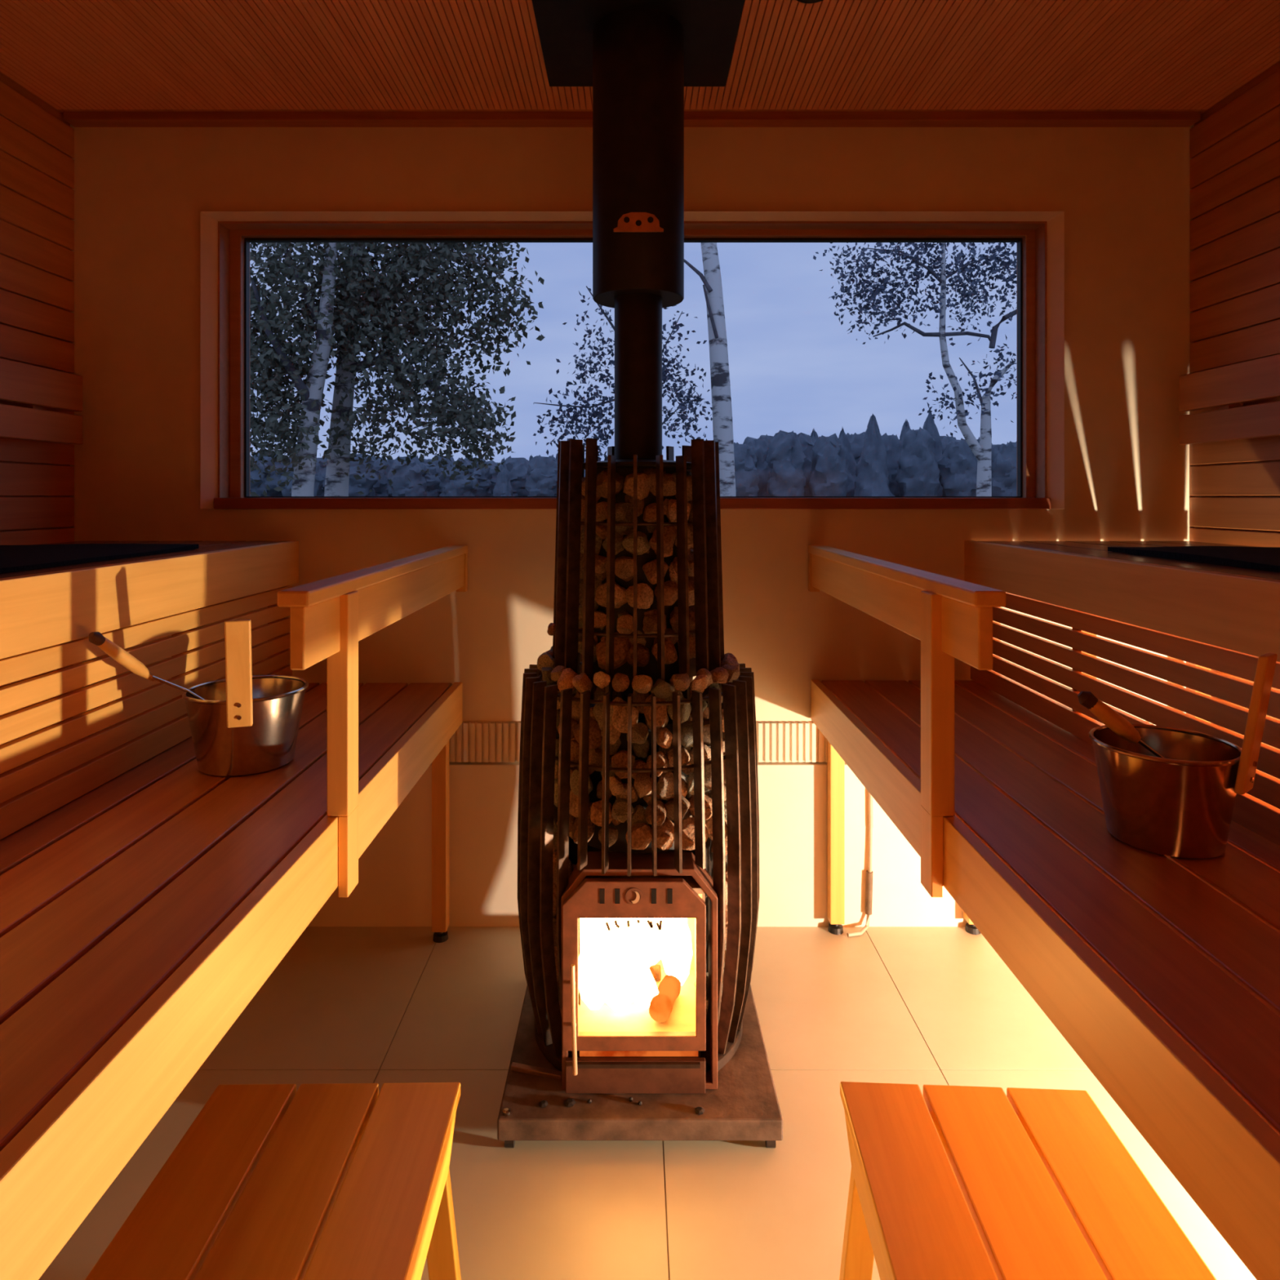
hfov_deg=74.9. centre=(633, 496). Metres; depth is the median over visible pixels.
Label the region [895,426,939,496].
tree
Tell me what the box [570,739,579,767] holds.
stone
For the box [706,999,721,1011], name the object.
stone
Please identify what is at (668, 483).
stone
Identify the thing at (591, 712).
stone
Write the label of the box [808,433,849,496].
tree
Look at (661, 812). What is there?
stone
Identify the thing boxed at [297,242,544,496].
birch tree
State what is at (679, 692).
stone
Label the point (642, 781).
stone
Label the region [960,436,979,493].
tree
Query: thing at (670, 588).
stone
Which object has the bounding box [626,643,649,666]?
stone
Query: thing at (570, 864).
stone
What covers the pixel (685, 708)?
stone
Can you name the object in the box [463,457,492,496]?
tree
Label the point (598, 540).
stone
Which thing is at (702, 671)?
stone
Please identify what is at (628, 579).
stone
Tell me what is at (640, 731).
stone
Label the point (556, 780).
stone
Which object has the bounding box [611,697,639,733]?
stone
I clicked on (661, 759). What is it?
stone
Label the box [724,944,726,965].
stone
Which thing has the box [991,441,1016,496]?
tree
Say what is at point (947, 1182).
step stool
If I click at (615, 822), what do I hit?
stone
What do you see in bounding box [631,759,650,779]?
stone
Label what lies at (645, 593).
stone
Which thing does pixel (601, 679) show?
stone
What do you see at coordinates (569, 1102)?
crumb
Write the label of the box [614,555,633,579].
stone
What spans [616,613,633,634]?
stone
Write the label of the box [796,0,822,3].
recessed light
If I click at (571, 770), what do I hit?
stone
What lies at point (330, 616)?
guard rail
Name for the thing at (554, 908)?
stone
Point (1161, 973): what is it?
bench
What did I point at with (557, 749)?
stone
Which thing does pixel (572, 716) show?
stone
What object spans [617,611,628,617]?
stone
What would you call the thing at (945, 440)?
tree
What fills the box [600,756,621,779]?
stone
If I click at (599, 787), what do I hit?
stone
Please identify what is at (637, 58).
chimney
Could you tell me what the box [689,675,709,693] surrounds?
stone
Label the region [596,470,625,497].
stone
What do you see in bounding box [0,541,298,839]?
bench
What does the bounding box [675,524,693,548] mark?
stone
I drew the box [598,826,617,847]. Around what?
stone
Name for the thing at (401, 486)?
tree
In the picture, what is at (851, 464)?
pine tree
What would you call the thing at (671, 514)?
stone
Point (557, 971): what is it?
stone
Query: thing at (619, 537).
stone
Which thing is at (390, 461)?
tree
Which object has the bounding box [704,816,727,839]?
stone
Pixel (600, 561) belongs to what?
stone
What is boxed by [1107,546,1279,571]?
towel
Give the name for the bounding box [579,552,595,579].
stone
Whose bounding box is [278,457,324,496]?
tree
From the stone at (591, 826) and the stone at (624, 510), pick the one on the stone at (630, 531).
the stone at (624, 510)
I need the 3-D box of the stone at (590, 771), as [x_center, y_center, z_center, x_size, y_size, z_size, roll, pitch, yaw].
[-0.099,0.578,1.802,0.051,0.044,0.040,0,0,-32]
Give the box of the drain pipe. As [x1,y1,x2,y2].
[847,791,872,937]
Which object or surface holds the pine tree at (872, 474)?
on the ground
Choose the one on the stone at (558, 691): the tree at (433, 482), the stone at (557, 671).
the stone at (557, 671)
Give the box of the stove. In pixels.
[517,437,759,1093]
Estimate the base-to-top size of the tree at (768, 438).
6.872 m
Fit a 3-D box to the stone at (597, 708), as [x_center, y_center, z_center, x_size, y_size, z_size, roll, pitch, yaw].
[-0.060,0.453,1.756,0.051,0.072,0.052,0,0,-5]
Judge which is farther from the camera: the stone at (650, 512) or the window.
the window
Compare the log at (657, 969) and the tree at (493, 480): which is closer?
the log at (657, 969)
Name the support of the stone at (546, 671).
on the stone
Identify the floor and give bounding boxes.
[38,926,1256,1279]
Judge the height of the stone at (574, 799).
0.054 m
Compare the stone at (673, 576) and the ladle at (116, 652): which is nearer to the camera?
the ladle at (116, 652)
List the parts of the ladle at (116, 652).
handle, stem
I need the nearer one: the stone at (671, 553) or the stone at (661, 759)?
the stone at (661, 759)
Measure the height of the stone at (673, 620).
0.065 m
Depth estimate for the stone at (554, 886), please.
1.80 m
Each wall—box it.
[0,72,74,800]
[70,124,1194,926]
[1189,61,1279,808]
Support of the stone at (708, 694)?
on the stone at (722, 715)
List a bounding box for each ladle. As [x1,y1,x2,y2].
[88,631,204,699]
[1077,690,1165,758]
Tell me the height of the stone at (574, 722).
0.047 m
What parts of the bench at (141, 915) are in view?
leg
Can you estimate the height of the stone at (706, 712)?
0.052 m
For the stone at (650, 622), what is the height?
0.050 m
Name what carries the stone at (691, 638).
in the stove
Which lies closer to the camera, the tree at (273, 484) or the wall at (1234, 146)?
the wall at (1234, 146)
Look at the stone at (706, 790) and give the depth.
1.80 m
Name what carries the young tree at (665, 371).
on the ground
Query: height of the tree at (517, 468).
5.651 m
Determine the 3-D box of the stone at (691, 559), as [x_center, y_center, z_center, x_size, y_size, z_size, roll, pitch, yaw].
[0.128,0.156,1.902,0.048,0.053,0.053,0,0,-22]
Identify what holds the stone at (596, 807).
on the stone at (613, 833)
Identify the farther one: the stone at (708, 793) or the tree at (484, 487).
the tree at (484, 487)
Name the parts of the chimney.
ceiling plate, damper plate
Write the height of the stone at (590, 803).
0.042 m
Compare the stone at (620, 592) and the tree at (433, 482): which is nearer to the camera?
the stone at (620, 592)
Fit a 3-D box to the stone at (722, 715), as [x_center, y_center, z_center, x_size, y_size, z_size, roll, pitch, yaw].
[0.189,0.495,1.841,0.049,0.052,0.047,0,0,-43]
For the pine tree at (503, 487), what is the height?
5.264 m
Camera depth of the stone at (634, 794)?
1.75 m
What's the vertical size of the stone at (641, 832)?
0.055 m
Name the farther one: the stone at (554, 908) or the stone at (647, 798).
the stone at (554, 908)
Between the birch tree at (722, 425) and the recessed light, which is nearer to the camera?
the recessed light
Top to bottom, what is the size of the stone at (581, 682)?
0.043 m
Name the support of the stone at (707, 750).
on the stone at (691, 778)
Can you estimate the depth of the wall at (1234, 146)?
2.31 m
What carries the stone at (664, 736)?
on the stone at (661, 759)
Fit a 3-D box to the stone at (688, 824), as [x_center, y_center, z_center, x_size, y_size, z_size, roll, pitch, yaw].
[0.123,0.709,1.759,0.063,0.067,0.062,0,0,-7]
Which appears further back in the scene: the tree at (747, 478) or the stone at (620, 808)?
the tree at (747, 478)
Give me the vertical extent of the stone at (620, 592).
0.065 m
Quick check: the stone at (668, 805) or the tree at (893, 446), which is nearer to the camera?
the stone at (668, 805)
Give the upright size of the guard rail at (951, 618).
0.542 m
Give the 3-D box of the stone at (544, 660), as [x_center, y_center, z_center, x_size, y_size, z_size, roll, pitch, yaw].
[-0.200,0.383,1.919,0.045,0.052,0.048,0,0,7]
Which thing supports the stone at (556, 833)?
on the stone at (554, 853)
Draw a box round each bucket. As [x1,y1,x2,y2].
[182,619,308,776]
[1088,652,1277,858]
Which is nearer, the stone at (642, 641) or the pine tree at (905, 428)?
the stone at (642, 641)
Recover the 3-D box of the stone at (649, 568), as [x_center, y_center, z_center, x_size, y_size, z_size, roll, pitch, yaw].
[0.047,0.163,1.823,0.047,0.055,0.054,0,0,40]
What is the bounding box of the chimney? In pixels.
[531,0,744,459]
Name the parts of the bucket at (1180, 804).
handle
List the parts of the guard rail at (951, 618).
post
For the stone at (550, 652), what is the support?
on the stone
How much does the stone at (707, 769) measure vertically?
0.060 m
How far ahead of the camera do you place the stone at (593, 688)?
1.81 m
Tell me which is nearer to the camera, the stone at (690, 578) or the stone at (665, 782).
the stone at (665, 782)
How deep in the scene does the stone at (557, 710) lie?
1.83 m
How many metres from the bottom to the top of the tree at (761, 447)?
6.345 m
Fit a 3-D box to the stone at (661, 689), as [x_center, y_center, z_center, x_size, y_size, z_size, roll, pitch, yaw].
[0.059,0.398,1.731,0.051,0.041,0.051,0,0,-34]
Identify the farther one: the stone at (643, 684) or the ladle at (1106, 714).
the stone at (643, 684)
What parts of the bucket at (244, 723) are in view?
handle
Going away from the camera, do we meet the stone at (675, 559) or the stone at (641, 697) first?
the stone at (641, 697)
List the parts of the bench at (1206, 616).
slat post, leg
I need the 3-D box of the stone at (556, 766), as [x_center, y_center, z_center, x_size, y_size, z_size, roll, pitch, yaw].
[-0.174,0.604,1.840,0.038,0.045,0.044,0,0,32]
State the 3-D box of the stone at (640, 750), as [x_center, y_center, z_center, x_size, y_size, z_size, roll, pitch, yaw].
[0.015,0.526,1.769,0.037,0.057,0.056,0,0,-9]
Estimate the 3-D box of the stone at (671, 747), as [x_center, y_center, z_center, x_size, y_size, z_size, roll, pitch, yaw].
[0.075,0.534,1.785,0.041,0.055,0.058,0,0,11]
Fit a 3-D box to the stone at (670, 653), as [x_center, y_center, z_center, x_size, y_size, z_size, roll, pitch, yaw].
[0.067,0.337,1.829,0.057,0.055,0.056,0,0,5]
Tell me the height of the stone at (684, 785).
0.048 m
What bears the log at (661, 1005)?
in the stove
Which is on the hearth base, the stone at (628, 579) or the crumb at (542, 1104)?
the crumb at (542, 1104)
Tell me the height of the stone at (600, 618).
0.040 m
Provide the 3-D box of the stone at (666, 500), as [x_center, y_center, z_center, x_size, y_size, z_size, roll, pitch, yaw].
[0.063,0.019,1.858,0.053,0.050,0.042,0,0,2]
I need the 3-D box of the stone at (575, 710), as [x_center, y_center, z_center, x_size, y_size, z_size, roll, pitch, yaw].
[-0.118,0.445,1.778,0.047,0.050,0.049,0,0,-4]
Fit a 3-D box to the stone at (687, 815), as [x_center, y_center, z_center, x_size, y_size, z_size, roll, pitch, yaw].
[0.105,0.682,1.796,0.043,0.054,0.049,0,0,36]
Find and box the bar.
[511,1062,561,1079]
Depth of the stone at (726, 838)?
1.81 m
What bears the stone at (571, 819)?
in the stove
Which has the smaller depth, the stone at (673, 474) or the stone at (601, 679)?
the stone at (601, 679)
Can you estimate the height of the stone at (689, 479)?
0.063 m
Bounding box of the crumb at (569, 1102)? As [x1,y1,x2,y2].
[564,1097,575,1106]
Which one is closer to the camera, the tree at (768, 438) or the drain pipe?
the drain pipe
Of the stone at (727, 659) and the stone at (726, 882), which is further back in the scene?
the stone at (727, 659)
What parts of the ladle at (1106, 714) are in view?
handle, stem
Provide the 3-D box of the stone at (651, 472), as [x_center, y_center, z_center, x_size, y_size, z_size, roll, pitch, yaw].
[0.044,-0.033,1.848,0.071,0.069,0.062,0,0,-7]
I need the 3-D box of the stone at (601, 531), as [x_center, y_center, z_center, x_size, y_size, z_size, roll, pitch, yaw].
[-0.065,0.069,1.874,0.058,0.063,0.074,0,0,-22]
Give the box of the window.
[200,211,1064,509]
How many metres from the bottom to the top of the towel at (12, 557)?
0.013 m
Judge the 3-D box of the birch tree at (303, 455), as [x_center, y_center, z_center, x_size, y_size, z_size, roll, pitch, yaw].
[-2.909,-0.861,7.040,2.438,4.996,2.040,0,0,-32]
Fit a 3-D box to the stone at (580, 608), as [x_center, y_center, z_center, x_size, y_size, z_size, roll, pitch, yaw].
[-0.113,0.272,1.913,0.048,0.059,0.054,0,0,-14]
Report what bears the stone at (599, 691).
on the stone at (591, 712)
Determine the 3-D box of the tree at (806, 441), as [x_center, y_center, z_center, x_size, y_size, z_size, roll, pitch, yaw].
[13.280,-1.811,66.988,3.160,6.633,3.063,0,0,0]
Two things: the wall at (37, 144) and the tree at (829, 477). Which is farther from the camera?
the tree at (829, 477)
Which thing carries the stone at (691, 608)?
on the stone
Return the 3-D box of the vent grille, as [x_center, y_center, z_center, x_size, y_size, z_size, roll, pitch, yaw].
[-0.006,0.735,2.584,3.344,0.120,0.182,0,0,0]
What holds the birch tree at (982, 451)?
on the ground
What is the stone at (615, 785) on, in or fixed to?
on the stone at (620, 808)
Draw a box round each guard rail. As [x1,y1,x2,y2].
[277,545,467,897]
[808,545,1005,897]
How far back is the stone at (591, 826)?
1.75 m
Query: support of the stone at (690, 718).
on the stove
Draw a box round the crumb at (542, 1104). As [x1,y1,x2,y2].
[538,1100,547,1107]
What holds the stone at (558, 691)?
on the stone at (557, 710)
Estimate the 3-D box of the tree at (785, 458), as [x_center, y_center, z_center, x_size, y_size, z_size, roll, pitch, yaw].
[11.267,-1.712,61.979,2.978,6.444,2.970,0,0,37]
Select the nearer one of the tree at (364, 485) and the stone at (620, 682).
the stone at (620, 682)
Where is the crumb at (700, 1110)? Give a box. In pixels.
[694,1106,704,1114]
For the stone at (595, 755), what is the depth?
1.73 m
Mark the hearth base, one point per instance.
(744, 1105)
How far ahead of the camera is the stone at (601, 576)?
1.85 m
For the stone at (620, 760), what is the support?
on the stone at (615, 785)
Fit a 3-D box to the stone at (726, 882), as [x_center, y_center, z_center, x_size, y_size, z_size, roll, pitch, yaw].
[0.183,0.859,1.813,0.050,0.061,0.049,0,0,4]
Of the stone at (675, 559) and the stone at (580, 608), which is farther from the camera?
the stone at (580, 608)
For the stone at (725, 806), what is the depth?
1.82 m
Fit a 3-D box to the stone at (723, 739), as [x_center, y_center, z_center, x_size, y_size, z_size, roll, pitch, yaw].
[0.190,0.551,1.823,0.042,0.044,0.049,0,0,12]
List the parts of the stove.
door handle, door, ash drawer, lid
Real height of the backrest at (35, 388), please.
0.202 m
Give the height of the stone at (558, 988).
0.047 m
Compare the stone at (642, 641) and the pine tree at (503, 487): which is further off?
the pine tree at (503, 487)
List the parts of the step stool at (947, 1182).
leg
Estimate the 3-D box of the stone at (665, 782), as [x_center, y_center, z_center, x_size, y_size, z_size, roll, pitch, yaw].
[0.070,0.602,1.741,0.057,0.058,0.035,0,0,-27]
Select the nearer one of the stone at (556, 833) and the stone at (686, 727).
the stone at (686, 727)
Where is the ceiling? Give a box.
[0,0,1279,127]
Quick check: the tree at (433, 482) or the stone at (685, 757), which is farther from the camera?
the tree at (433, 482)
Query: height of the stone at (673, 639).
0.052 m
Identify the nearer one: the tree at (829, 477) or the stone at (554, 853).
the stone at (554, 853)
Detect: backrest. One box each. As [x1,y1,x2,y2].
[0,358,82,444]
[1179,354,1279,444]
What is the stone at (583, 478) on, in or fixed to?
on the stone
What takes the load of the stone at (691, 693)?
on the stone at (706, 712)
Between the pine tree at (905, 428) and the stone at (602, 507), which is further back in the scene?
the pine tree at (905, 428)
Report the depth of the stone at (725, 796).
1.81 m
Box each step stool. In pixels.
[84,1082,461,1279]
[839,1081,1216,1279]
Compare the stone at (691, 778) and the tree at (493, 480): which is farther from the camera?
the tree at (493, 480)
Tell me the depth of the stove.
1.77 m
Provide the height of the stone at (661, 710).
0.066 m
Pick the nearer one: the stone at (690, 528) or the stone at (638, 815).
the stone at (638, 815)
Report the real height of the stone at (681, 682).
0.033 m
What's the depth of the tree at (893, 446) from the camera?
65.94 m
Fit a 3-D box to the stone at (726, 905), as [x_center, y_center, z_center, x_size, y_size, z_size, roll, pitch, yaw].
[0.199,0.910,1.833,0.049,0.051,0.050,0,0,-33]
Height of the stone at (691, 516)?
0.064 m
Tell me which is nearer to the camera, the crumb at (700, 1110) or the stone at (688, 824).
the crumb at (700, 1110)
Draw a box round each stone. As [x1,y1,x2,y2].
[537,652,554,670]
[541,666,557,684]
[546,622,555,635]
[546,650,552,656]
[551,665,565,682]
[552,851,556,878]
[552,878,556,906]
[552,905,556,915]
[553,804,557,834]
[553,831,557,852]
[553,857,573,885]
[554,777,570,807]
[554,946,558,970]
[555,709,559,737]
[555,738,559,765]
[555,763,558,778]
[555,969,559,982]
[556,667,577,691]
[556,690,560,709]
[556,813,576,832]
[557,717,578,739]
[557,767,573,778]
[557,986,560,1008]
[568,790,589,817]
[569,768,593,796]
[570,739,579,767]
[571,693,580,717]
[571,713,579,723]
[571,817,595,844]
[572,671,592,693]
[573,715,602,749]
[576,684,595,695]
[577,635,597,662]
[577,766,595,774]
[578,577,602,610]
[578,604,582,627]
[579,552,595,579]
[580,527,601,555]
[581,476,585,498]
[581,480,600,501]
[581,499,584,521]
[582,555,606,573]
[587,801,593,819]
[588,748,610,771]
[589,706,596,720]
[590,800,612,826]
[593,671,610,688]
[593,695,613,729]
[594,610,606,628]
[594,686,622,701]
[595,501,607,521]
[595,520,607,539]
[595,571,606,580]
[595,581,626,608]
[595,631,631,670]
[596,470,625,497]
[596,780,612,799]
[598,608,605,630]
[598,737,621,755]
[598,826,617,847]
[600,724,621,744]
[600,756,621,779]
[602,530,622,551]
[605,542,624,555]
[608,776,623,795]
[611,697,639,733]
[611,749,635,778]
[611,798,634,822]
[611,805,621,826]
[612,672,629,692]
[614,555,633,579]
[615,502,633,532]
[615,528,633,534]
[615,782,638,802]
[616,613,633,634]
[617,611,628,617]
[621,530,650,555]
[622,471,649,499]
[622,574,633,581]
[624,494,644,516]
[625,582,653,608]
[625,822,651,849]
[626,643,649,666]
[626,722,648,744]
[626,804,648,826]
[628,630,646,645]
[631,675,653,693]
[631,692,649,713]
[631,738,649,758]
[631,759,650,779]
[634,773,651,798]
[640,467,666,496]
[642,559,668,584]
[642,613,666,634]
[642,782,662,805]
[643,502,656,522]
[643,694,667,726]
[644,608,666,624]
[644,714,668,731]
[644,800,666,826]
[646,751,667,776]
[648,525,676,555]
[649,678,675,698]
[651,639,677,664]
[653,627,678,644]
[654,548,672,557]
[654,580,677,605]
[656,726,672,748]
[656,771,673,799]
[656,819,674,850]
[658,738,673,755]
[662,473,675,496]
[663,498,669,515]
[664,795,689,821]
[665,684,683,708]
[666,498,690,526]
[666,696,691,723]
[666,746,689,767]
[666,777,688,800]
[669,561,677,583]
[669,606,678,632]
[669,673,689,691]
[671,472,675,483]
[672,556,688,574]
[675,475,692,501]
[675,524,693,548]
[677,634,695,659]
[680,715,692,724]
[680,720,703,747]
[681,808,693,820]
[681,817,708,850]
[682,760,693,775]
[687,500,693,521]
[687,773,693,795]
[688,553,693,576]
[688,576,693,581]
[688,580,694,605]
[688,604,695,631]
[688,743,711,764]
[688,793,711,819]
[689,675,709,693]
[689,686,692,698]
[689,697,707,711]
[689,706,709,720]
[691,680,719,688]
[693,972,722,1000]
[696,668,712,688]
[702,718,710,744]
[703,764,711,790]
[704,786,709,793]
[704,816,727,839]
[705,686,723,707]
[705,791,711,797]
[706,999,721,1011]
[710,666,728,683]
[710,785,726,800]
[711,835,727,856]
[720,654,739,670]
[721,663,739,682]
[721,709,724,732]
[722,737,724,755]
[723,759,725,786]
[724,653,737,662]
[724,804,726,819]
[724,854,727,867]
[724,867,727,882]
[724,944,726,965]
[725,881,727,906]
[725,905,727,924]
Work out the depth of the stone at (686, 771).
1.79 m
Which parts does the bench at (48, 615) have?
leg, slat post, slat post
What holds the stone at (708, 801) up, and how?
on the stone at (688, 824)
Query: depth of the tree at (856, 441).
71.02 m
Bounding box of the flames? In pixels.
[578,918,693,1013]
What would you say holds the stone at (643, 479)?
on the stone at (628, 498)
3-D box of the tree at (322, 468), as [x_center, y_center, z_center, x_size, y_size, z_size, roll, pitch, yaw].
[-31.745,-1.198,84.078,3.759,5.455,4.259,0,0,0]
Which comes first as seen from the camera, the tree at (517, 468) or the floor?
the floor
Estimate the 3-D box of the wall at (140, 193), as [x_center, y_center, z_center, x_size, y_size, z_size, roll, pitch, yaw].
[-0.006,0.071,2.587,3.444,2.470,0.176,0,0,0]
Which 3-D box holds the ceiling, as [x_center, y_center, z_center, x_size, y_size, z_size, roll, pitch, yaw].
[-0.006,-1.161,0.603,3.544,0.104,4.005,0,0,0]
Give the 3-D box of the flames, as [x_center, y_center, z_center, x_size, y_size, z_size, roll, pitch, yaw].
[-0.001,0.963,1.851,0.264,0.282,0.176,0,0,0]
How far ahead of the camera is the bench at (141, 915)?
1.10 m
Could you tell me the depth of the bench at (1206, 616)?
1.67 m
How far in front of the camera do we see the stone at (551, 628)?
1.90 m
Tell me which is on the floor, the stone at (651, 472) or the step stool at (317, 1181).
the step stool at (317, 1181)
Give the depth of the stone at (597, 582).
1.85 m
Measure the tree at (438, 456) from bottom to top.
6.046 m
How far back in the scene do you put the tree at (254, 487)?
77.28 m
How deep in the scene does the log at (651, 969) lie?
1.87 m
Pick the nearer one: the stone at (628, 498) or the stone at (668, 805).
the stone at (668, 805)
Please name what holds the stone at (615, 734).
in the stove
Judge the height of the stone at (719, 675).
0.034 m
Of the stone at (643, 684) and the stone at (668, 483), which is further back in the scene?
the stone at (668, 483)
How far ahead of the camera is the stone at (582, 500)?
1.89 m
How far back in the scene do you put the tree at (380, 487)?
82.72 m
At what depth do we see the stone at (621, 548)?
1.83 m
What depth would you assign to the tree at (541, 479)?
76.73 m
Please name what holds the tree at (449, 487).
on the ground
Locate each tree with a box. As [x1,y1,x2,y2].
[249,242,430,496]
[249,456,266,496]
[253,453,283,496]
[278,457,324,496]
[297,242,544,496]
[316,457,327,496]
[348,453,377,496]
[371,456,391,496]
[385,455,426,496]
[386,457,396,467]
[422,458,443,496]
[434,454,454,470]
[438,457,479,496]
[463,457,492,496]
[486,460,500,496]
[493,457,513,496]
[505,456,529,496]
[524,454,557,496]
[533,285,712,462]
[684,242,736,496]
[733,442,759,496]
[742,436,770,496]
[759,434,773,446]
[765,430,806,496]
[796,432,814,496]
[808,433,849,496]
[809,428,818,444]
[813,242,1016,496]
[838,427,857,496]
[845,431,865,464]
[853,413,894,496]
[880,432,902,496]
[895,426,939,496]
[899,419,910,441]
[922,412,942,496]
[937,439,977,496]
[939,435,956,454]
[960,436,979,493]
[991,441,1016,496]
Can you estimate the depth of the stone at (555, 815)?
1.82 m
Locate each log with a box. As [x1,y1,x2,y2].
[648,964,661,981]
[648,974,680,1022]
[649,967,656,979]
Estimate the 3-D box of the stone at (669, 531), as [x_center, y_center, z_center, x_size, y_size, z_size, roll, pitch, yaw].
[0.064,0.092,1.831,0.070,0.070,0.054,0,0,-17]
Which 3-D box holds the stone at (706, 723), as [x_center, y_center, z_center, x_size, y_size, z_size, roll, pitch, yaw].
[0.161,0.507,1.799,0.046,0.055,0.050,0,0,31]
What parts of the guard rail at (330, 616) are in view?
post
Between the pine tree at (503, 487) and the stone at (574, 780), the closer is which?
the stone at (574, 780)
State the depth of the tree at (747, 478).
60.82 m
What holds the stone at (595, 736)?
on the stone at (595, 755)
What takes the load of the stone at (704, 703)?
in the stove
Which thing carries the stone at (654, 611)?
on the stone at (673, 639)
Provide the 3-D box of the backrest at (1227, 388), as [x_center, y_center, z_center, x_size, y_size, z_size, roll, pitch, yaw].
[1.633,-0.255,0.927,0.063,0.202,3.055,0,0,0]
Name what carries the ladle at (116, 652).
on the bucket at (244, 723)
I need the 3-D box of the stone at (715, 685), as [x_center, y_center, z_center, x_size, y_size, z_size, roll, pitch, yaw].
[0.160,0.426,1.867,0.055,0.073,0.054,0,0,-31]
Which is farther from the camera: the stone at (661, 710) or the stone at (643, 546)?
the stone at (643, 546)
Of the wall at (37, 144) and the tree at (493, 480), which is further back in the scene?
the tree at (493, 480)
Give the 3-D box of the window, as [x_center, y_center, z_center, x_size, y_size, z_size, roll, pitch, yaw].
[-0.005,-0.406,2.575,2.564,0.884,0.199,0,0,0]
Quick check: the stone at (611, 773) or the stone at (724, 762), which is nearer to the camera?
the stone at (611, 773)
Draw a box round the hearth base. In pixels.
[497,985,782,1147]
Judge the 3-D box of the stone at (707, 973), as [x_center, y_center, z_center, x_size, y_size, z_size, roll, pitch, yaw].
[0.161,1.065,1.815,0.059,0.060,0.052,0,0,28]
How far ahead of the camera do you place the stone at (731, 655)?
1.95 m
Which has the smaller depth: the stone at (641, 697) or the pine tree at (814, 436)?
the stone at (641, 697)
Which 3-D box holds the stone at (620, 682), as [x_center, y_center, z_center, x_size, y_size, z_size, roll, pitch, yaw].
[-0.027,0.386,1.734,0.034,0.040,0.040,0,0,-34]
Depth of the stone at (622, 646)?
1.80 m
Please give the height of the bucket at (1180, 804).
0.315 m
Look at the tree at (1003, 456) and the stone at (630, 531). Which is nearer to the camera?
the stone at (630, 531)
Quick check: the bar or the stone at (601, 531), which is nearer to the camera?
the bar
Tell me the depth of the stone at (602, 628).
1.86 m
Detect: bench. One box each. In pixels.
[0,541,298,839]
[0,682,462,1279]
[810,680,1279,1279]
[964,540,1279,846]
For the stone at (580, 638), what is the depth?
1.85 m
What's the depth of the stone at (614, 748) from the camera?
1.76 m
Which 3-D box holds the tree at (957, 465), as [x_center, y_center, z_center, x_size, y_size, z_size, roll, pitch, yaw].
[23.966,-1.359,62.034,3.052,5.764,3.094,0,0,0]
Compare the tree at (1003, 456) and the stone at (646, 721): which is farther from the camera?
the tree at (1003, 456)
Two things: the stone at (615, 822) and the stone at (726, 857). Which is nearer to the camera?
the stone at (615, 822)
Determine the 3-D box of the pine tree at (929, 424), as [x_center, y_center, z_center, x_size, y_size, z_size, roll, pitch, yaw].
[23.926,-2.777,67.238,3.764,8.488,3.652,0,0,0]
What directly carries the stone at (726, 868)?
in the stove
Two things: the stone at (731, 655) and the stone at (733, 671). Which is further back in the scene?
the stone at (731, 655)
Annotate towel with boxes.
[0,543,198,573]
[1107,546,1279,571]
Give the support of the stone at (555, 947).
on the stone at (557, 971)
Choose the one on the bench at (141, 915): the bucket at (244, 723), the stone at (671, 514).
the bucket at (244, 723)
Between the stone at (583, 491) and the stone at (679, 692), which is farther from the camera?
the stone at (583, 491)
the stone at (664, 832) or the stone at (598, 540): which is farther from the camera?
the stone at (598, 540)
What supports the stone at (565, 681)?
in the stove
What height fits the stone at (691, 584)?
0.056 m

